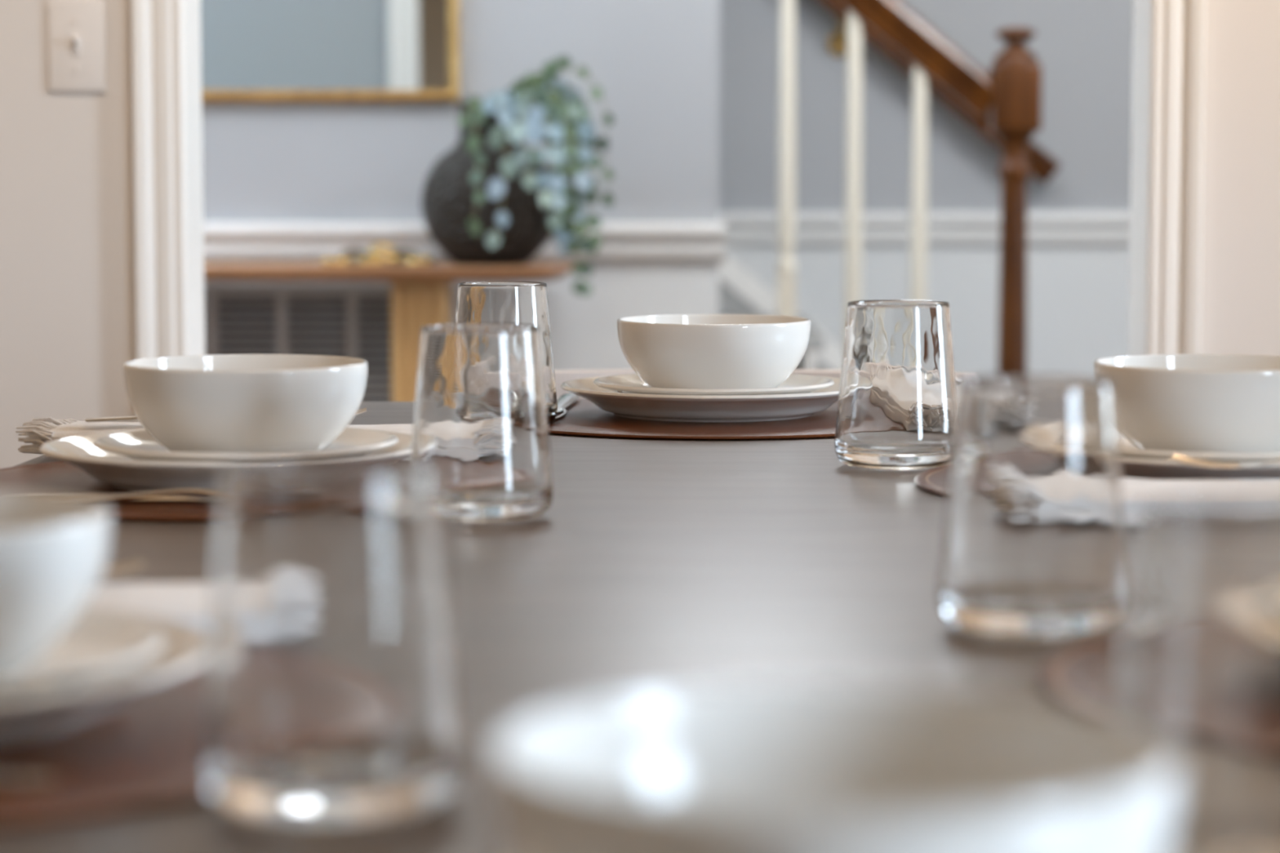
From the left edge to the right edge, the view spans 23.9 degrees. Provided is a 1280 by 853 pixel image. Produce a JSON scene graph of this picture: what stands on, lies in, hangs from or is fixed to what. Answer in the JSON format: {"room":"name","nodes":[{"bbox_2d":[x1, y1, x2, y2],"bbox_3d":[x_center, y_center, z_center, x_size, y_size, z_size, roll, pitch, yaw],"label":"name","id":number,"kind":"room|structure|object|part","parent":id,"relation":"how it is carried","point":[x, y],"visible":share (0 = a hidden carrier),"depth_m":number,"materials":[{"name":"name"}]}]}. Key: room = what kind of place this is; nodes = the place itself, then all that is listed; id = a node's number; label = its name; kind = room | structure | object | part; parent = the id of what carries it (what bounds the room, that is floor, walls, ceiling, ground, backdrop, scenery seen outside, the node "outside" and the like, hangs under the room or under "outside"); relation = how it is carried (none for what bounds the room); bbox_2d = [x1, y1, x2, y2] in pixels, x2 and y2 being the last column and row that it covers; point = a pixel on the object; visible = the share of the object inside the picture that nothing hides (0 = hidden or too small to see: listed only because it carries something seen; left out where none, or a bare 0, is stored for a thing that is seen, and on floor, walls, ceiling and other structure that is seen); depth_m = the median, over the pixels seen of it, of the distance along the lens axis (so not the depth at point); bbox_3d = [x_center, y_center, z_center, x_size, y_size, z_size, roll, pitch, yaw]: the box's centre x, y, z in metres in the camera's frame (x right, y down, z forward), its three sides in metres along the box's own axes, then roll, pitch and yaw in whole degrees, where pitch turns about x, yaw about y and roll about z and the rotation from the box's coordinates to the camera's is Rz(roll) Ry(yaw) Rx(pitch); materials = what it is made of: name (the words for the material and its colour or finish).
{"room":"dining room","nodes":[
{"label":"dining room","id":0,"kind":"room"},
{"bbox_2d":[201,0,719,370],"bbox_3d":[-1.274,-0.799,5.812,2.851,2.500,0.120,0,5,0],"label":"wall","id":1,"kind":"structure","parent":0,"point":[655,64],"depth_m":5.78,"materials":[{"name":"grey paint"}]},
{"bbox_2d":[204,284,391,401],"bbox_3d":[-0.747,-0.035,5.811,0.757,0.478,0.017,0,5,0],"label":"air vent","id":2,"kind":"object","parent":1,"relation":"in","point":[340,320],"visible":0.1,"depth_m":5.79,"materials":[{"name":"grey metal"}]},
{"bbox_3d":[-0.747,-0.035,5.810,0.757,0.478,0.014,0,5,0],"label":"frame","id":3,"kind":"part","parent":2,"relation":"part of","materials":[{"name":"grey paint"}]},
{"bbox_2d":[200,0,459,101],"bbox_3d":[-0.740,-1.037,5.717,0.792,0.840,0.026,0,5,0],"label":"wall mirror","id":4,"kind":"object","parent":1,"relation":"attached to","point":[251,50],"visible":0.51,"depth_m":5.75,"materials":[{"name":"gold glass"}]},
{"bbox_2d":[203,222,725,261],"bbox_3d":[-1.268,-0.352,5.777,2.863,0.074,0.030,0,5,0],"label":"trim","id":5,"kind":"structure","parent":1,"relation":"attached to","point":[222,242],"depth_m":5.77,"materials":[{"name":"grey paint"}]},
{"bbox_2d":[0,0,1279,468],"bbox_3d":[0.350,-0.615,3.785,3.440,2.500,0.060,0,5,0],"label":"wall","id":6,"kind":"structure","parent":0,"point":[67,300],"depth_m":3.79,"materials":[{"name":"white paint"}]},
{"bbox_2d":[47,0,105,92],"bbox_3d":[-0.702,-0.474,3.758,0.071,0.115,0.020,0,5,0],"label":"light switch","id":7,"kind":"object","parent":6,"relation":"attached to","point":[75,28],"visible":1,"depth_m":3.76,"materials":[{"name":"white plastic"}]},
{"bbox_2d":[129,0,190,422],"bbox_3d":[-0.599,-0.435,3.759,0.066,2.146,0.024,0,5,0],"label":"trim","id":8,"kind":"structure","parent":6,"relation":"attached to","point":[157,28],"depth_m":3.77,"materials":[{"name":"white paint"}]},
{"bbox_2d":[185,0,204,355],"bbox_3d":[-0.572,-0.408,3.834,0.012,2.080,0.120,0,5,0],"label":"trim","id":9,"kind":"structure","parent":6,"relation":"attached to","point":[192,6],"depth_m":3.83,"materials":[{"name":"white paint"}]},
{"bbox_2d":[1128,0,1150,355],"bbox_3d":[0.641,-0.408,3.834,0.012,2.080,0.120,0,5,0],"label":"trim","id":10,"kind":"structure","parent":6,"relation":"attached to","point":[1142,7],"depth_m":3.84,"materials":[{"name":"white paint"}]},
{"bbox_2d":[1144,0,1205,355],"bbox_3d":[0.668,-0.435,3.759,0.066,2.146,0.024,0,5,0],"label":"trim","id":11,"kind":"structure","parent":6,"relation":"attached to","point":[1177,28],"depth_m":3.77,"materials":[{"name":"white paint"}]},
{"bbox_2d":[719,0,1133,377],"bbox_3d":[0.000,-0.887,6.778,5.400,2.500,0.120,0,5,0],"label":"wall","id":12,"kind":"structure","parent":0,"point":[1083,48],"depth_m":6.74,"materials":[{"name":"grey paint"}]},
{"bbox_2d":[719,213,1129,245],"bbox_3d":[1.425,-0.440,6.743,2.549,0.074,0.030,0,5,0],"label":"trim","id":13,"kind":"structure","parent":12,"relation":"attached to","point":[741,228],"depth_m":6.74,"materials":[{"name":"grey paint"}]},
{"bbox_2d":[818,0,1061,185],"bbox_3d":[0.212,-1.124,6.645,1.435,1.181,0.101,0,5,0],"label":"wall handrail","id":14,"kind":"object","parent":12,"relation":"attached to","point":[1042,165],"visible":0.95,"depth_m":6.64,"materials":[{"name":"brown wood"}]},
{"bbox_3d":[0.350,0.784,2.531,5.100,0.060,9.100,0,5,0],"label":"floor","id":15,"kind":"structure","parent":0,"visible":0},
{"bbox_2d":[204,261,573,401],"bbox_3d":[-0.720,0.084,5.646,1.190,0.772,0.310,0,5,0],"label":"console table","id":16,"kind":"object","parent":15,"relation":"on","point":[422,295],"visible":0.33,"depth_m":5.51,"materials":[{"name":"brown wood"}]},
{"bbox_2d":[320,244,435,265],"bbox_3d":[-0.483,-0.314,5.574,0.212,0.045,0.052,0,5,0],"label":"chain","id":17,"kind":"object","parent":16,"relation":"on","point":[377,258],"visible":0.97,"depth_m":5.56,"materials":[{"name":"gold metal"}]},
{"bbox_3d":[-0.404,0.097,5.642,0.104,0.746,0.180,0,5,0],"label":"leg","id":18,"kind":"part","parent":16,"relation":"part of","materials":[{"name":"brown wood"}]},
{"bbox_2d":[421,100,558,265],"bbox_3d":[-0.277,-0.451,5.592,0.256,0.301,0.256,-5,7,-43],"label":"vase","id":19,"kind":"object","parent":16,"relation":"on","point":[448,202],"visible":0.68,"depth_m":5.51,"materials":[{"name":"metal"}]},
{"bbox_2d":[457,56,613,296],"bbox_3d":[-0.190,-0.459,5.518,0.285,0.437,0.169,0,5,0],"label":"eucalyptus","id":20,"kind":"object","parent":19,"relation":"in","point":[555,102],"visible":1,"depth_m":5.49,"materials":[{"name":"green plant"}]},
{"bbox_2d":[0,401,1131,852],"bbox_3d":[0.057,0.451,1.748,1.094,0.746,2.280,0,5,0],"label":"dining table","id":21,"kind":"object","parent":15,"relation":"on","point":[651,565],"visible":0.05,"depth_m":1.59,"materials":[{"name":"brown wood"}]},
{"bbox_2d":[0,659,212,826],"bbox_3d":[-0.302,0.120,1.241,0.420,0.004,0.420,-3,6,-30],"label":"placemat","id":22,"kind":"object","parent":21,"relation":"on","point":[144,754],"visible":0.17,"depth_m":1.14,"materials":[{"name":"brown leather"}]},
{"bbox_2d":[0,770,56,782],"bbox_3d":[-0.331,0.127,1.104,0.234,0.008,0.020,0,5,-2],"label":"knife","id":23,"kind":"object","parent":22,"relation":"on","point":[5,776],"visible":1,"depth_m":1.10,"materials":[{"name":"silver metal"}]},
{"bbox_2d":[0,607,210,744],"bbox_3d":[-0.310,0.105,1.240,0.270,0.027,0.270,5,7,43],"label":"dinner plate","id":24,"kind":"object","parent":22,"relation":"on","point":[186,648],"visible":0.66,"depth_m":1.19,"materials":[{"name":"white ceramic"}]},
{"bbox_2d":[0,610,165,698],"bbox_3d":[-0.302,0.099,1.239,0.212,0.022,0.212,1,5,10],"label":"plate","id":25,"kind":"object","parent":24,"relation":"on","point":[96,644],"visible":0.7,"depth_m":1.26,"materials":[{"name":"white ceramic"}]},
{"bbox_2d":[0,490,111,678],"bbox_3d":[-0.302,0.069,1.236,0.170,0.068,0.170,-3,6,-27],"label":"bowl","id":26,"kind":"object","parent":25,"relation":"on","point":[55,548],"visible":1,"depth_m":1.20,"materials":[{"name":"white ceramic"}]},
{"bbox_2d":[0,461,220,521],"bbox_3d":[-0.276,0.040,2.124,0.420,0.004,0.420,-4,7,-40],"label":"placemat","id":27,"kind":"object","parent":21,"relation":"on","point":[58,476],"visible":0.16,"depth_m":2.07,"materials":[{"name":"brown leather"}]},
{"bbox_2d":[40,492,221,502],"bbox_3d":[-0.304,0.046,1.988,0.234,0.008,0.020,0,5,-3],"label":"knife","id":28,"kind":"object","parent":27,"relation":"on","point":[174,498],"visible":0.41,"depth_m":1.98,"materials":[{"name":"silver metal"}]},
{"bbox_2d":[81,488,221,502],"bbox_3d":[-0.306,0.046,1.958,0.209,0.012,0.041,0,5,4],"label":"spoon","id":29,"kind":"object","parent":27,"relation":"on","point":[179,491],"visible":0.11,"depth_m":1.96,"materials":[{"name":"silver metal"}]},
{"bbox_2d":[39,429,412,491],"bbox_3d":[-0.284,0.025,2.123,0.270,0.027,0.270,-5,7,-43],"label":"dinner plate","id":30,"kind":"object","parent":27,"relation":"on","point":[79,451],"visible":0.42,"depth_m":2.03,"materials":[{"name":"white ceramic"}]},
{"bbox_2d":[93,427,398,462],"bbox_3d":[-0.276,0.019,2.122,0.212,0.022,0.212,1,5,10],"label":"plate","id":31,"kind":"object","parent":30,"relation":"on","point":[140,445],"visible":0.48,"depth_m":2.07,"materials":[{"name":"white ceramic"}]},
{"bbox_2d":[123,354,368,453],"bbox_3d":[-0.276,-0.011,2.120,0.170,0.068,0.170,3,6,27],"label":"bowl","id":32,"kind":"object","parent":31,"relation":"on","point":[214,403],"visible":0.89,"depth_m":2.06,"materials":[{"name":"white ceramic"}]},
{"bbox_2d":[85,582,214,636],"bbox_3d":[-0.347,0.087,1.436,0.382,0.026,0.112,-1,5,-6],"label":"napkin","id":33,"kind":"object","parent":21,"relation":"on","point":[188,603],"visible":0.2,"depth_m":1.42,"materials":[{"name":"fabric"}]},
{"bbox_2d":[101,558,146,577],"bbox_3d":[-0.343,0.070,1.433,0.213,0.011,0.025,-1,5,-14],"label":"fork","id":34,"kind":"object","parent":33,"relation":"on","point":[112,571],"visible":0.33,"depth_m":1.45,"materials":[{"name":"silver metal"}]},
{"bbox_2d":[15,417,413,458],"bbox_3d":[-0.280,0.007,2.320,0.382,0.026,0.112,0,5,5],"label":"napkin","id":35,"kind":"object","parent":21,"relation":"on","point":[48,428],"visible":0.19,"depth_m":2.30,"materials":[{"name":"fabric"}]},
{"bbox_2d":[85,407,366,422],"bbox_3d":[-0.316,-0.010,2.316,0.213,0.011,0.025,0,5,-5],"label":"fork","id":36,"kind":"object","parent":35,"relation":"on","point":[130,418],"visible":0.29,"depth_m":2.30,"materials":[{"name":"silver metal"}]},
{"bbox_2d":[201,455,463,826],"bbox_3d":[-0.110,0.075,1.079,0.093,0.122,0.093,-2,6,-20],"label":"drinking glass","id":37,"kind":"object","parent":21,"relation":"on","point":[332,698],"visible":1,"depth_m":1.04,"materials":[{"name":"clear glass"}]},
{"bbox_2d":[410,323,554,523],"bbox_3d":[-0.102,-0.003,1.937,0.093,0.122,0.093,-1,5,-6],"label":"drinking glass","id":38,"kind":"object","parent":21,"relation":"on","point":[481,416],"visible":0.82,"depth_m":1.90,"materials":[{"name":"clear glass"}]},
{"bbox_2d":[454,281,557,424],"bbox_3d":[-0.117,-0.061,2.575,0.093,0.122,0.093,2,6,23],"label":"drinking glass","id":39,"kind":"object","parent":21,"relation":"on","point":[526,303],"visible":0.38,"depth_m":2.54,"materials":[{"name":"clear glass"}]},
{"bbox_2d":[548,398,838,439],"bbox_3d":[0.065,-0.009,2.667,0.420,0.004,0.420,0,5,0],"label":"placemat","id":40,"kind":"object","parent":21,"relation":"on","point":[583,418],"visible":0.24,"depth_m":2.53,"materials":[{"name":"brown leather"}]},
{"bbox_2d":[553,408,564,417],"bbox_3d":[-0.101,-0.018,2.662,0.041,0.012,0.209,-1,5,-12],"label":"spoon","id":41,"kind":"object","parent":40,"relation":"on","point":[560,411],"visible":0.1,"depth_m":2.58,"materials":[{"name":"silver metal"}]},
{"bbox_2d":[555,393,579,418],"bbox_3d":[-0.072,-0.018,2.695,0.020,0.008,0.234,0,5,4],"label":"knife","id":42,"kind":"object","parent":40,"relation":"on","point":[566,400],"visible":0.47,"depth_m":2.73,"materials":[{"name":"silver metal"}]},
{"bbox_2d":[560,375,840,422],"bbox_3d":[0.065,-0.025,2.666,0.270,0.027,0.270,5,7,43],"label":"dinner plate","id":43,"kind":"object","parent":40,"relation":"on","point":[658,407],"visible":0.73,"depth_m":2.57,"materials":[{"name":"white ceramic"}]},
{"bbox_2d":[593,373,834,395],"bbox_3d":[0.065,-0.030,2.665,0.212,0.022,0.212,2,6,21],"label":"plate","id":44,"kind":"object","parent":43,"relation":"on","point":[793,384],"visible":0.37,"depth_m":2.60,"materials":[{"name":"white ceramic"}]},
{"bbox_2d":[617,314,810,389],"bbox_3d":[0.065,-0.060,2.662,0.170,0.068,0.170,-3,6,-27],"label":"bowl","id":45,"kind":"object","parent":44,"relation":"on","point":[668,351],"visible":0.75,"depth_m":2.60,"materials":[{"name":"white ceramic"}]},
{"bbox_2d":[834,299,956,470],"bbox_3d":[0.192,-0.032,2.251,0.093,0.122,0.093,1,5,9],"label":"drinking glass","id":46,"kind":"object","parent":21,"relation":"on","point":[897,396],"visible":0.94,"depth_m":2.21,"materials":[{"name":"clear glass"}]},
{"bbox_2d":[914,464,949,496],"bbox_3d":[0.404,0.040,2.124,0.420,0.004,0.420,1,5,10],"label":"placemat","id":47,"kind":"object","parent":21,"relation":"on","point":[935,480],"visible":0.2,"depth_m":2.13,"materials":[{"name":"brown leather"}]},
{"bbox_2d":[1119,457,1279,479],"bbox_3d":[0.404,0.025,2.123,0.270,0.027,0.270,5,7,43],"label":"dinner plate","id":48,"kind":"object","parent":47,"relation":"on","point":[1131,468],"visible":0.25,"depth_m":2.01,"materials":[{"name":"white ceramic"}]},
{"bbox_2d":[1116,429,1279,462],"bbox_3d":[0.404,0.019,2.122,0.212,0.022,0.212,-1,5,-10],"label":"plate","id":49,"kind":"object","parent":48,"relation":"on","point":[1126,449],"visible":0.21,"depth_m":2.03,"materials":[{"name":"white ceramic"}]},
{"bbox_2d":[1093,354,1279,453],"bbox_3d":[0.404,-0.011,2.120,0.170,0.068,0.170,3,6,27],"label":"bowl","id":50,"kind":"object","parent":49,"relation":"on","point":[1229,403],"visible":0.77,"depth_m":2.06,"materials":[{"name":"white ceramic"}]},
{"bbox_2d":[955,377,962,391],"bbox_3d":[0.262,-0.025,2.670,0.112,0.026,0.382,0,5,-4],"label":"napkin","id":51,"kind":"object","parent":21,"relation":"on","point":[957,379],"visible":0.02,"depth_m":2.83,"materials":[{"name":"fabric"}]},
{"bbox_2d":[937,374,1127,639],"bbox_3d":[0.193,0.038,1.482,0.093,0.122,0.093,-3,6,-30],"label":"drinking glass","id":52,"kind":"object","parent":21,"relation":"on","point":[1033,545],"visible":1,"depth_m":1.45,"materials":[{"name":"clear glass"}]},
{"bbox_2d":[1037,632,1119,715],"bbox_3d":[0.385,0.113,1.316,0.420,0.004,0.420,2,6,19],"label":"placemat","id":53,"kind":"object","parent":21,"relation":"on","point":[1082,675],"visible":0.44,"depth_m":1.34,"materials":[{"name":"brown leather"}]},
{"bbox_2d":[1111,500,1279,852],"bbox_3d":[0.190,0.088,0.937,0.093,0.122,0.093,2,6,23],"label":"drinking glass","id":54,"kind":"object","parent":21,"relation":"on","point":[1198,662],"visible":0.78,"depth_m":0.90,"materials":[{"name":"clear glass"}]},
{"bbox_2d":[1120,477,1279,524],"bbox_3d":[0.408,0.043,1.926,0.382,0.026,0.112,0,5,-3],"label":"napkin","id":55,"kind":"object","parent":21,"relation":"on","point":[1136,493],"visible":0.28,"depth_m":1.89,"materials":[{"name":"fabric"}]},
{"bbox_2d":[1168,453,1279,468],"bbox_3d":[0.445,0.025,1.928,0.213,0.011,0.025,2,6,24],"label":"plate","id":56,"kind":"object","parent":55,"relation":"on","point":[1179,458],"visible":1,"depth_m":1.95,"materials":[{"name":"white ceramic"}]},
{"bbox_3d":[0.048,0.164,0.760,0.420,0.004,0.420,-2,6,-20],"label":"placemat","id":57,"kind":"object","parent":21,"relation":"on","visible":0},
{"bbox_3d":[0.048,0.149,0.759,0.270,0.027,0.270,0,5,0],"label":"dinner plate","id":58,"kind":"object","parent":57,"relation":"on","visible":0},
{"bbox_3d":[0.048,0.143,0.758,0.213,0.022,0.213,0,5,0],"label":"plate","id":59,"kind":"object","parent":58,"relation":"on","visible":0},
{"bbox_2d":[490,684,1179,852],"bbox_3d":[0.048,0.113,0.755,0.170,0.068,0.170,-3,6,-27],"label":"bowl","id":60,"kind":"object","parent":59,"relation":"on","point":[775,768],"visible":1,"depth_m":0.81,"materials":[{"name":"white ceramic"}]},
{"bbox_2d":[554,368,977,399],"bbox_3d":[0.070,0.344,2.836,0.524,0.763,0.526,0,5,0],"label":"dining chair","id":61,"kind":"object","parent":15,"relation":"on","point":[561,375],"visible":0.02,"depth_m":3.00,"materials":[{"name":"beige fabric"}]},
{"bbox_2d":[718,253,843,369],"bbox_3d":[0.275,-0.207,6.295,1.350,1.234,0.956,0,5,0],"label":"staircase","id":62,"kind":"structure","parent":15,"relation":"on","point":[740,292],"depth_m":6.75,"materials":[{"name":"grey wood"}]},
{"bbox_2d":[776,0,1042,375],"bbox_3d":[0.077,-0.709,5.760,1.370,1.918,0.092,0,5,0],"label":"stair railing","id":63,"kind":"object","parent":62,"relation":"on","point":[1011,91],"visible":0.67,"depth_m":5.76,"materials":[{"name":"brown wood"}]},
{"bbox_3d":[0.044,-1.127,5.721,1.304,1.079,0.066,0,5,0],"label":"handrail","id":64,"kind":"part","parent":63,"relation":"part of","materials":[{"name":"brown wood"}]},
{"bbox_3d":[0.716,-0.207,5.805,0.080,0.722,0.080,0,5,0],"label":"newel post","id":65,"kind":"part","parent":63,"relation":"part of","materials":[{"name":"brown wood"}]}
]}

